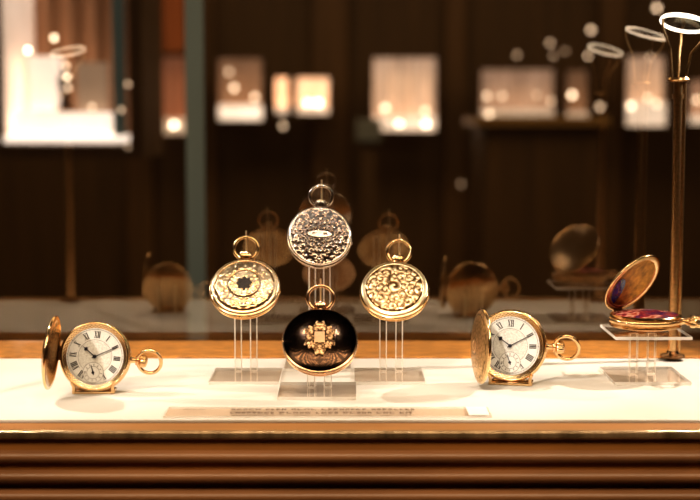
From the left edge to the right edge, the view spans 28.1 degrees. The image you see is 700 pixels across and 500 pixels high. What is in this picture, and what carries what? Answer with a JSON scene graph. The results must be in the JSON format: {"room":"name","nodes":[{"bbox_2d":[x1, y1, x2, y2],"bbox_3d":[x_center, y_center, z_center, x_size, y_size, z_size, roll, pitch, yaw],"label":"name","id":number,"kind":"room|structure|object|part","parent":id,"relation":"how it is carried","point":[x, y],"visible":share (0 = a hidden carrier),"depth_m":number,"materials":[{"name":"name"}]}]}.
{"room":"watch museum gallery","nodes":[
{"label":"watch museum gallery","id":0,"kind":"room"},
{"bbox_3d":[0.000,1.170,2.122,8.400,0.100,8.400,0,6,0],"label":"floor","id":1,"kind":"structure","parent":0,"visible":0},
{"bbox_2d":[0,0,699,499],"bbox_3d":[0.000,0.357,1.067,1.560,1.720,0.615,0,6,0],"label":"display case","id":2,"kind":"object","parent":1,"relation":"on","point":[521,151],"visible":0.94,"depth_m":1.31,"materials":[{"name":"beige fabric"}]},
{"bbox_2d":[70,381,116,393],"bbox_3d":[-0.202,0.096,1.104,0.036,0.032,0.020,0,6,-2],"label":"cradle","id":3,"kind":"object","parent":2,"relation":"on","point":[75,390],"visible":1,"depth_m":1.10,"materials":[{"name":"gold metal"}]},
{"bbox_2d":[41,316,162,390],"bbox_3d":[-0.203,0.081,1.094,0.102,0.065,0.052,-4,7,-37],"label":"watch","id":4,"kind":"object","parent":3,"relation":"on","point":[93,355],"visible":1,"depth_m":1.10,"materials":[{"name":"gold metal"}]},
{"bbox_3d":[-0.232,0.078,1.071,0.005,0.054,0.054,6,-5,-2],"label":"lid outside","id":5,"kind":"part","parent":4,"relation":"part of","materials":[{"name":"gold metal"}]},
{"bbox_3d":[-0.228,0.079,1.071,0.003,0.057,0.057,6,-5,-1],"label":"lid","id":6,"kind":"part","parent":4,"relation":"part of","materials":[{"name":"gold metal"}]},
{"bbox_2d":[129,356,138,364],"bbox_3d":[-0.170,0.087,1.105,0.009,0.007,0.007,6,-5,-2],"label":"pendant","id":7,"kind":"object","parent":4,"relation":"attached to","point":[131,359],"depth_m":1.10,"materials":[{"name":"gold metal"}]},
{"bbox_3d":[-0.163,0.088,1.105,0.006,0.010,0.010,6,-5,-2],"label":"crown","id":8,"kind":"part","parent":4,"relation":"part of","materials":[{"name":"gold metal"}]},
{"bbox_2d":[208,231,282,383],"bbox_3d":[-0.086,0.045,1.162,0.058,0.122,0.062,0,6,0],"label":"acrylic stand","id":9,"kind":"object","parent":2,"relation":"on","point":[235,368],"visible":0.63,"depth_m":1.18,"materials":[{"name":"clear plastic"}]},
{"bbox_3d":[-0.094,0.058,1.177,0.006,0.089,0.005,0,6,0],"label":"rod","id":10,"kind":"part","parent":9,"relation":"part of","materials":[{"name":"clear plastic"}]},
{"bbox_2d":[209,235,280,319],"bbox_3d":[-0.086,0.022,1.142,0.054,0.065,0.050,5,7,40],"label":"watch","id":11,"kind":"object","parent":9,"relation":"on","point":[246,287],"visible":1,"depth_m":1.14,"materials":[{"name":"gold metal"}]},
{"bbox_3d":[-0.086,0.005,1.162,0.010,0.008,0.010,-1,-37,1],"label":"crown","id":12,"kind":"part","parent":11,"relation":"part of","materials":[{"name":"gold metal"}]},
{"bbox_3d":[-0.086,0.105,1.168,0.058,0.002,0.062,0,6,0],"label":"plate","id":13,"kind":"part","parent":9,"relation":"part of","materials":[{"name":"clear plastic"}]},
{"bbox_3d":[-0.081,0.058,1.177,0.006,0.089,0.005,0,6,0],"label":"rod","id":14,"kind":"part","parent":9,"relation":"part of","materials":[{"name":"clear plastic"}]},
{"bbox_2d":[277,279,355,399],"bbox_3d":[-0.026,0.068,1.101,0.061,0.089,0.060,0,6,0],"label":"acrylic stand","id":15,"kind":"object","parent":2,"relation":"on","point":[307,383],"visible":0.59,"depth_m":1.11,"materials":[{"name":"clear plastic"}]},
{"bbox_3d":[-0.031,0.087,1.109,0.006,0.043,0.005,0,6,0],"label":"rod","id":16,"kind":"part","parent":15,"relation":"part of","materials":[{"name":"clear plastic"}]},
{"bbox_3d":[-0.026,0.111,1.105,0.061,0.002,0.060,0,6,0],"label":"plate","id":17,"kind":"part","parent":15,"relation":"part of","materials":[{"name":"clear plastic"}]},
{"bbox_2d":[282,284,358,375],"bbox_3d":[-0.023,0.062,1.086,0.054,0.066,0.051,5,7,39],"label":"watch","id":18,"kind":"object","parent":15,"relation":"on","point":[320,340],"visible":1,"depth_m":1.08,"materials":[{"name":"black metal"}]},
{"bbox_3d":[-0.023,0.044,1.105,0.010,0.008,0.011,-1,6,-11],"label":"crown","id":19,"kind":"part","parent":18,"relation":"part of","materials":[{"name":"gold metal"}]},
{"bbox_3d":[-0.018,0.087,1.109,0.006,0.043,0.005,0,6,0],"label":"rod","id":20,"kind":"part","parent":15,"relation":"part of","materials":[{"name":"clear plastic"}]},
{"bbox_2d":[284,180,350,370],"bbox_3d":[-0.028,0.019,1.216,0.058,0.163,0.058,0,6,0],"label":"acrylic stand","id":21,"kind":"object","parent":2,"relation":"on","point":[321,180],"visible":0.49,"depth_m":1.23,"materials":[{"name":"clear plastic"}]},
{"bbox_3d":[-0.033,0.032,1.230,0.006,0.129,0.005,0,6,0],"label":"rod","id":22,"kind":"part","parent":21,"relation":"part of","materials":[{"name":"clear plastic"}]},
{"bbox_3d":[-0.028,0.100,1.224,0.058,0.002,0.058,0,6,0],"label":"plate","id":23,"kind":"part","parent":21,"relation":"part of","materials":[{"name":"clear plastic"}]},
{"bbox_2d":[287,184,352,268],"bbox_3d":[-0.026,-0.020,1.174,0.055,0.070,0.033,-1,6,-12],"label":"watch","id":24,"kind":"object","parent":21,"relation":"on","point":[319,236],"visible":1,"depth_m":1.17,"materials":[{"name":"silver metal"}]},
{"bbox_3d":[-0.025,-0.039,1.185,0.010,0.008,0.010,2,-22,-2],"label":"crown","id":25,"kind":"part","parent":24,"relation":"part of","materials":[{"name":"metal"}]},
{"bbox_2d":[163,407,491,417],"bbox_3d":[-0.016,0.119,1.027,0.238,0.002,0.032,0,6,0],"label":"card","id":26,"kind":"object","parent":2,"relation":"on","point":[471,410],"visible":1,"depth_m":1.02,"materials":[{"name":"beige paper"}]},
{"bbox_3d":[0.000,0.128,0.973,1.560,0.006,0.004,0,6,0],"label":"rail","id":27,"kind":"part","parent":2,"relation":"part of","materials":[{"name":"gold metal"}]},
{"bbox_3d":[0.000,0.138,1.004,1.560,0.029,0.006,0,6,0],"label":"dark edge trim","id":28,"kind":"part","parent":2,"relation":"part of","materials":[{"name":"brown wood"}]},
{"bbox_3d":[0.000,-0.178,1.304,1.560,0.580,0.001,0,6,0],"label":"pane","id":29,"kind":"part","parent":2,"relation":"part of","materials":[{"name":"clear glass"}]},
{"bbox_2d":[354,234,424,383],"bbox_3d":[0.033,0.047,1.162,0.058,0.119,0.062,0,6,0],"label":"acrylic stand","id":30,"kind":"object","parent":2,"relation":"on","point":[379,368],"visible":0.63,"depth_m":1.18,"materials":[{"name":"clear plastic"}]},
{"bbox_3d":[0.028,0.058,1.177,0.006,0.087,0.005,0,6,0],"label":"rod","id":31,"kind":"part","parent":30,"relation":"part of","materials":[{"name":"clear plastic"}]},
{"bbox_3d":[0.033,0.105,1.168,0.058,0.002,0.062,0,6,0],"label":"plate","id":32,"kind":"part","parent":30,"relation":"part of","materials":[{"name":"clear plastic"}]},
{"bbox_2d":[360,239,429,321],"bbox_3d":[0.036,0.025,1.143,0.053,0.063,0.048,-3,6,-31],"label":"watch","id":33,"kind":"object","parent":30,"relation":"on","point":[395,290],"visible":1,"depth_m":1.14,"materials":[{"name":"gold metal"}]},
{"bbox_3d":[0.040,0.007,1.161,0.010,0.008,0.010,4,-36,6],"label":"crown","id":34,"kind":"part","parent":33,"relation":"part of","materials":[{"name":"gold metal"}]},
{"bbox_3d":[0.041,0.058,1.177,0.006,0.087,0.005,0,6,0],"label":"rod","id":35,"kind":"part","parent":30,"relation":"part of","materials":[{"name":"clear plastic"}]},
{"bbox_2d":[488,373,533,385],"bbox_3d":[0.131,0.092,1.139,0.038,0.034,0.021,1,6,13],"label":"cradle","id":36,"kind":"object","parent":2,"relation":"on","point":[492,381],"visible":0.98,"depth_m":1.13,"materials":[{"name":"gold metal"}]},
{"bbox_2d":[471,308,580,383],"bbox_3d":[0.132,0.076,1.132,0.091,0.064,0.062,-3,6,-29],"label":"watch","id":37,"kind":"object","parent":36,"relation":"on","point":[509,345],"visible":1,"depth_m":1.13,"materials":[{"name":"gold metal"}]},
{"bbox_3d":[0.101,0.076,1.113,0.006,0.057,0.057,-1,6,-8],"label":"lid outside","id":38,"kind":"part","parent":37,"relation":"part of","materials":[{"name":"gold metal"}]},
{"bbox_3d":[0.104,0.076,1.113,0.005,0.060,0.060,-1,6,-8],"label":"lid","id":39,"kind":"part","parent":37,"relation":"part of","materials":[{"name":"gold metal"}]},
{"bbox_2d":[546,342,555,350],"bbox_3d":[0.163,0.079,1.133,0.009,0.008,0.008,1,-1,13],"label":"pendant","id":40,"kind":"object","parent":37,"relation":"attached to","point":[548,346],"depth_m":1.13,"materials":[{"name":"gold metal"}]},
{"bbox_3d":[0.170,0.079,1.131,0.007,0.011,0.011,1,6,13],"label":"crown","id":41,"kind":"part","parent":37,"relation":"part of","materials":[{"name":"gold metal"}]},
{"bbox_2d":[600,324,692,384],"bbox_3d":[0.245,0.086,1.166,0.062,0.040,0.070,0,6,0],"label":"acrylic stand","id":42,"kind":"object","parent":2,"relation":"on","point":[602,326],"visible":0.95,"depth_m":1.16,"materials":[{"name":"clear plastic"}]},
{"bbox_3d":[0.236,0.086,1.166,0.007,0.034,0.006,0,6,0],"label":"rod","id":43,"kind":"part","parent":42,"relation":"part of","materials":[{"name":"clear plastic"}]},
{"bbox_3d":[0.245,0.105,1.168,0.062,0.003,0.070,0,6,0],"label":"plate","id":44,"kind":"part","parent":42,"relation":"part of","materials":[{"name":"clear plastic"}]},
{"bbox_3d":[0.245,0.068,1.164,0.062,0.003,0.070,0,6,0],"label":"plate","id":45,"kind":"part","parent":42,"relation":"part of","materials":[{"name":"clear plastic"}]},
{"bbox_3d":[0.251,0.086,1.166,0.007,0.034,0.006,0,6,0],"label":"rod","id":46,"kind":"part","parent":42,"relation":"part of","materials":[{"name":"clear plastic"}]},
{"bbox_2d":[604,255,699,331],"bbox_3d":[0.253,0.036,1.155,0.066,0.062,0.079,-5,7,-40],"label":"watch","id":47,"kind":"object","parent":42,"relation":"on","point":[636,278],"visible":1,"depth_m":1.16,"materials":[{"name":"gold metal"}]},
{"bbox_3d":[0.236,0.027,1.169,0.059,0.049,0.034,-5,7,-40],"label":"lid","id":48,"kind":"part","parent":47,"relation":"part of","materials":[{"name":"gold metal"}]},
{"bbox_3d":[0.245,0.051,1.161,0.054,0.003,0.054,-5,7,-40],"label":"enamel plate","id":49,"kind":"part","parent":47,"relation":"part of","materials":[{"name":"ceramic"}]},
{"bbox_2d":[680,317,688,325],"bbox_3d":[0.275,0.059,1.153,0.010,0.008,0.010,-5,7,-40],"label":"pendant","id":50,"kind":"object","parent":47,"relation":"attached to","point":[683,320],"depth_m":1.15,"materials":[{"name":"gold metal"}]},
{"bbox_3d":[0.282,0.059,1.151,0.007,0.011,0.011,2,6,16],"label":"crown","id":51,"kind":"part","parent":47,"relation":"part of","materials":[{"name":"gold metal"}]},
{"bbox_2d":[660,13,699,358],"bbox_3d":[0.291,-0.055,1.236,0.041,0.303,0.041,0,6,0],"label":"stand","id":52,"kind":"object","parent":2,"relation":"on","point":[680,88],"visible":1,"depth_m":1.23,"materials":[{"name":"brown metal"}]},
{"bbox_3d":[0.294,-0.028,1.240,0.003,0.240,0.004,5,8,45],"label":"rod","id":53,"kind":"part","parent":52,"relation":"part of","materials":[{"name":"gold metal"}]}
]}

